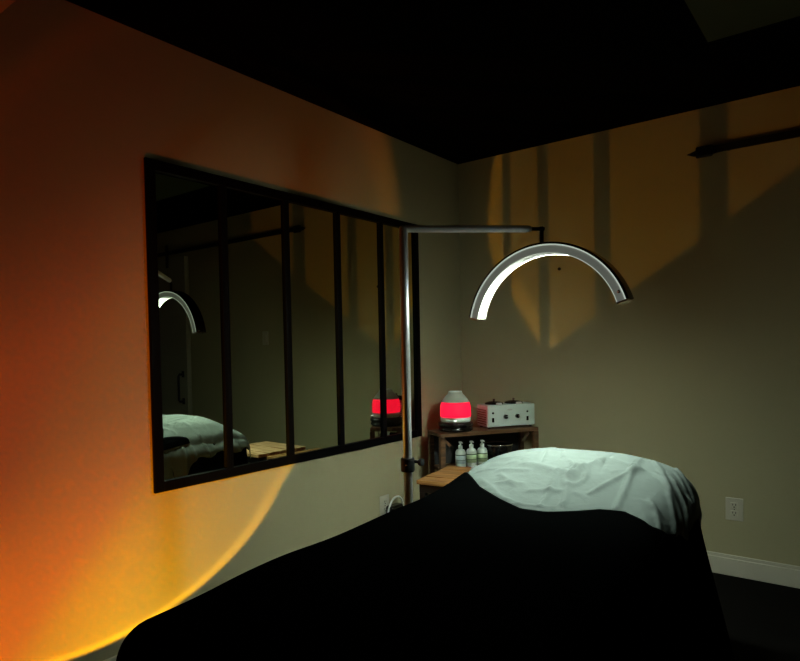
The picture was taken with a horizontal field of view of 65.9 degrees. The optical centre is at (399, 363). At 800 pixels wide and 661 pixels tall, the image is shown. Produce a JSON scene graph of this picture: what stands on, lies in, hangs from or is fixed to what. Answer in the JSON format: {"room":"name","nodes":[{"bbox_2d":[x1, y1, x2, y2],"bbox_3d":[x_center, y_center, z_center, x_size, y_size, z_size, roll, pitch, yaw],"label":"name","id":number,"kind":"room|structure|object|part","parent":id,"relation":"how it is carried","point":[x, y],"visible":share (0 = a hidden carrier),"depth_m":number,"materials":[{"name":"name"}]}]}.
{"room":"spa treatment room","nodes":[
{"label":"spa treatment room","id":0,"kind":"room"},
{"bbox_2d":[0,0,461,660],"bbox_3d":[-1.079,-0.038,2.269,0.120,2.400,4.729,0,2,37],"label":"wall","id":1,"kind":"structure","parent":0,"point":[90,553],"depth_m":2.25,"materials":[{"name":"paint"}]},
{"bbox_2d":[0,0,15,13],"bbox_3d":[0.314,-1.118,0.454,4.300,0.200,0.335,0,2,37],"label":"trim","id":2,"kind":"structure","parent":1,"relation":"attached to","point":[4,4],"depth_m":1.76,"materials":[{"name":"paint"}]},
{"bbox_2d":[104,655,116,660],"bbox_3d":[-0.968,1.107,2.306,0.014,0.106,4.609,0,2,37],"label":"baseboard","id":3,"kind":"structure","parent":1,"relation":"attached to","point":[113,658],"depth_m":2.22,"materials":[{"name":"beige paint"}]},
{"bbox_2d":[144,157,421,493],"bbox_3d":[-0.420,-0.167,3.029,0.028,1.270,1.748,0,2,37],"label":"mirror","id":4,"kind":"object","parent":1,"relation":"attached to","point":[274,315],"visible":0.88,"depth_m":2.78,"materials":[{"name":"black mirror"}]},
{"bbox_3d":[-0.840,-0.145,2.485,0.004,1.198,0.301,0,2,37],"label":"mirror pane","id":5,"kind":"part","parent":4,"relation":"part of","materials":[{"name":"clear glass"}]},
{"bbox_3d":[-0.635,-0.156,2.753,0.004,1.198,0.324,0,2,37],"label":"mirror pane","id":6,"kind":"part","parent":4,"relation":"part of","materials":[{"name":"clear glass"}]},
{"bbox_3d":[-0.422,-0.167,3.030,0.004,1.198,0.324,0,2,37],"label":"mirror pane","id":7,"kind":"part","parent":4,"relation":"part of","materials":[{"name":"clear glass"}]},
{"bbox_3d":[-0.209,-0.179,3.308,0.004,1.198,0.324,0,2,37],"label":"mirror pane","id":8,"kind":"part","parent":4,"relation":"part of","materials":[{"name":"clear glass"}]},
{"bbox_3d":[-0.004,-0.190,3.576,0.004,1.198,0.301,0,2,37],"label":"mirror pane","id":9,"kind":"part","parent":4,"relation":"part of","materials":[{"name":"clear glass"}]},
{"bbox_2d":[380,494,388,515],"bbox_3d":[-0.086,0.797,3.459,0.010,0.116,0.080,0,2,37],"label":"wall outlet","id":10,"kind":"object","parent":1,"relation":"attached to","point":[384,500],"visible":0.86,"depth_m":3.45,"materials":[{"name":"beige plastic"}]},
{"bbox_2d":[386,495,403,512],"bbox_3d":[-0.017,0.920,3.494,0.054,0.351,0.159,0,2,37],"label":"cord","id":11,"kind":"object","parent":1,"relation":"attached to","point":[390,507],"visible":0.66,"depth_m":3.45,"materials":[{"name":"white plastic"}]},
{"bbox_2d":[66,0,799,163],"bbox_3d":[0.687,-1.288,0.939,4.540,0.100,4.849,0,2,37],"label":"ceiling","id":12,"kind":"structure","parent":0,"point":[455,81],"depth_m":2.58,"materials":[{"name":"black paint"}]},
{"bbox_2d":[684,0,799,41],"bbox_3d":[1.533,-1.277,1.861,1.220,0.002,0.610,0,2,37],"label":"ceiling panel","id":13,"kind":"object","parent":12,"relation":"attached to","point":[716,19],"visible":1,"depth_m":2.27,"materials":[{"name":"grey"}]},
{"bbox_2d":[458,86,799,565],"bbox_3d":[2.149,-0.115,2.847,4.540,2.400,0.120,0,2,37],"label":"wall","id":14,"kind":"structure","parent":0,"point":[698,374],"depth_m":3.32,"materials":[{"name":"paint"}]},
{"bbox_2d":[726,497,742,521],"bbox_3d":[1.702,0.743,3.143,0.080,0.116,0.010,0,2,37],"label":"wall outlet","id":15,"kind":"object","parent":14,"relation":"attached to","point":[734,506],"visible":1,"depth_m":3.14,"materials":[{"name":"beige plastic"}]},
{"bbox_2d":[730,502,737,508],"bbox_3d":[1.700,0.723,3.140,0.034,0.029,0.003,0,2,37],"label":"socket","id":16,"kind":"object","parent":15,"relation":"attached to","point":[733,505],"depth_m":3.14,"materials":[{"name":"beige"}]},
{"bbox_2d":[731,510,737,516],"bbox_3d":[1.701,0.764,3.141,0.034,0.029,0.003,0,2,37],"label":"socket","id":17,"kind":"object","parent":15,"relation":"attached to","point":[734,513],"depth_m":3.14,"materials":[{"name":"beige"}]},
{"bbox_2d":[687,129,799,158],"bbox_3d":[2.604,-1.075,2.346,2.810,0.058,0.058,0,2,37],"label":"rail","id":18,"kind":"object","parent":14,"relation":"attached to","point":[707,150],"visible":1,"depth_m":3.04,"materials":[{"name":"black metal"}]},
{"bbox_2d":[707,551,799,588],"bbox_3d":[1.600,1.033,3.230,2.936,0.106,0.014,0,2,37],"label":"baseboard","id":19,"kind":"structure","parent":14,"relation":"attached to","point":[788,575],"depth_m":3.09,"materials":[{"name":"beige paint"}]},
{"bbox_2d":[712,572,799,660],"bbox_3d":[0.735,1.211,1.005,4.540,0.100,4.849,0,2,37],"label":"floor","id":20,"kind":"structure","parent":0,"point":[762,619],"depth_m":2.67,"materials":[{"name":"brown wood"}]},
{"bbox_2d":[417,466,471,498],"bbox_3d":[0.342,0.838,3.110,0.370,0.552,0.393,0,2,28],"label":"side table","id":21,"kind":"object","parent":20,"relation":"on","point":[434,481],"visible":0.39,"depth_m":3.03,"materials":[{"name":"orange wood"}]},
{"bbox_3d":[0.121,0.875,3.034,0.030,0.490,0.030,0,2,28],"label":"leg","id":22,"kind":"part","parent":21,"relation":"part of","materials":[{"name":"black metal"}]},
{"bbox_2d":[428,425,538,494],"bbox_3d":[0.498,0.740,3.654,0.632,0.712,0.196,-2,2,-20],"label":"wooden rack","id":23,"kind":"object","parent":20,"relation":"on","point":[442,446],"visible":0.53,"depth_m":3.65,"materials":[{"name":"brown wood"}]},
{"bbox_3d":[0.187,0.758,3.631,0.030,0.690,0.030,-2,2,-20],"label":"post","id":24,"kind":"part","parent":23,"relation":"part of","materials":[{"name":"brown wood"}]},
{"bbox_3d":[0.243,0.761,3.475,0.030,0.690,0.030,-2,2,-20],"label":"post","id":25,"kind":"part","parent":23,"relation":"part of","materials":[{"name":"brown wood"}]},
{"bbox_2d":[438,391,472,432],"bbox_3d":[0.321,0.275,3.573,0.206,0.229,0.206,0,2,37],"label":"diffuser","id":26,"kind":"object","parent":23,"relation":"on","point":[455,408],"visible":1,"depth_m":3.50,"materials":[{"name":"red plastic"}]},
{"bbox_3d":[0.321,0.265,3.573,0.178,0.083,0.178,0,2,37],"label":"glowing tank","id":27,"kind":"part","parent":26,"relation":"part of","materials":[{"name":"red plastic"}]},
{"bbox_2d":[434,464,477,470],"bbox_3d":[0.496,0.606,3.650,0.572,0.020,0.172,-2,2,-20],"label":"shelf","id":28,"kind":"object","parent":23,"relation":"attached to","point":[436,467],"depth_m":3.62,"materials":[{"name":"brown wood"}]},
{"bbox_2d":[455,442,465,466],"bbox_3d":[0.351,0.527,3.584,0.062,0.146,0.062,-2,2,-20],"label":"pump bottle","id":29,"kind":"object","parent":23,"relation":"on","point":[460,454],"visible":0.93,"depth_m":3.56,"materials":[{"name":"white plastic"}]},
{"bbox_2d":[466,441,476,466],"bbox_3d":[0.417,0.526,3.607,0.062,0.146,0.062,-2,2,-20],"label":"pump bottle","id":30,"kind":"object","parent":23,"relation":"on","point":[471,453],"visible":0.99,"depth_m":3.58,"materials":[{"name":"white plastic"}]},
{"bbox_2d":[477,440,487,464],"bbox_3d":[0.483,0.524,3.630,0.062,0.146,0.062,-2,2,-20],"label":"pump bottle","id":31,"kind":"object","parent":23,"relation":"on","point":[482,457],"visible":0.91,"depth_m":3.61,"materials":[{"name":"white plastic"}]},
{"bbox_2d":[484,441,512,458],"bbox_3d":[0.589,0.534,3.679,0.171,0.118,0.171,0,2,37],"label":"bowl","id":32,"kind":"object","parent":23,"relation":"on","point":[494,448],"visible":0.77,"depth_m":3.62,"materials":[{"name":"black plastic"}]},
{"bbox_2d":[477,398,534,428],"bbox_3d":[0.638,0.294,3.707,0.321,0.171,0.152,-2,2,-20],"label":"wax warmer","id":33,"kind":"object","parent":23,"relation":"on","point":[513,412],"visible":1,"depth_m":3.65,"materials":[{"name":"grey metal"}]},
{"bbox_3d":[0.561,0.234,3.692,0.110,0.018,0.110,-2,2,-20],"label":"pot lid","id":34,"kind":"part","parent":33,"relation":"part of","materials":[{"name":"black plastic"}]},
{"bbox_3d":[0.687,0.231,3.736,0.110,0.018,0.110,-2,2,-20],"label":"pot lid","id":35,"kind":"part","parent":33,"relation":"part of","materials":[{"name":"black plastic"}]},
{"bbox_3d":[0.754,0.741,3.833,0.030,0.690,0.030,-2,2,-20],"label":"post","id":36,"kind":"part","parent":23,"relation":"part of","materials":[{"name":"brown wood"}]},
{"bbox_3d":[0.810,0.744,3.676,0.030,0.690,0.030,-2,2,-20],"label":"post","id":37,"kind":"part","parent":23,"relation":"part of","materials":[{"name":"brown wood"}]},
{"bbox_2d":[399,225,633,505],"bbox_3d":[0.362,0.312,2.304,0.922,1.643,0.392,-1,2,4],"label":"arched floor lamp","id":38,"kind":"object","parent":20,"relation":"on","point":[620,289],"visible":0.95,"depth_m":2.24,"materials":[{"name":"silver metal"}]},
{"bbox_3d":[0.069,0.359,2.247,0.036,0.026,0.026,0,2,37],"label":"knob","id":39,"kind":"part","parent":38,"relation":"part of","materials":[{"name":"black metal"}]},
{"bbox_3d":[0.249,-0.492,2.258,0.476,0.029,0.026,-1,2,-4],"label":"arm","id":40,"kind":"part","parent":38,"relation":"part of","materials":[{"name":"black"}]},
{"bbox_2d":[479,253,563,316],"bbox_3d":[0.535,-0.296,2.276,0.552,0.226,0.054,0,2,37],"label":"diffuser","id":41,"kind":"object","parent":38,"relation":"attached to","point":[509,263],"depth_m":2.37,"materials":[{"name":"white plastic"}]},
{"bbox_3d":[0.265,0.830,1.769,0.670,0.640,1.705,0,2,34],"label":"bed","id":42,"kind":"object","parent":20,"relation":"on","visible":0},
{"bbox_2d":[116,472,725,660],"bbox_3d":[0.226,0.790,1.637,0.980,0.705,1.636,0,2,34],"label":"blanket","id":43,"kind":"object","parent":42,"relation":"on","point":[460,571],"visible":1,"depth_m":1.38,"materials":[{"name":"black fabric"}]},
{"bbox_2d":[467,447,701,540],"bbox_3d":[0.512,0.555,2.144,0.890,0.437,0.963,0,2,34],"label":"pillow","id":44,"kind":"object","parent":42,"relation":"on","point":[548,479],"visible":0.56,"depth_m":2.08,"materials":[{"name":"grey fabric"}]},
{"bbox_2d":[687,518,733,660],"bbox_3d":[0.568,0.735,2.154,0.982,0.773,1.077,0,2,34],"label":"bed skirt","id":45,"kind":"object","parent":42,"relation":"on","point":[696,540],"visible":0.11,"depth_m":2.14,"materials":[{"name":"black fabric"}]}
]}

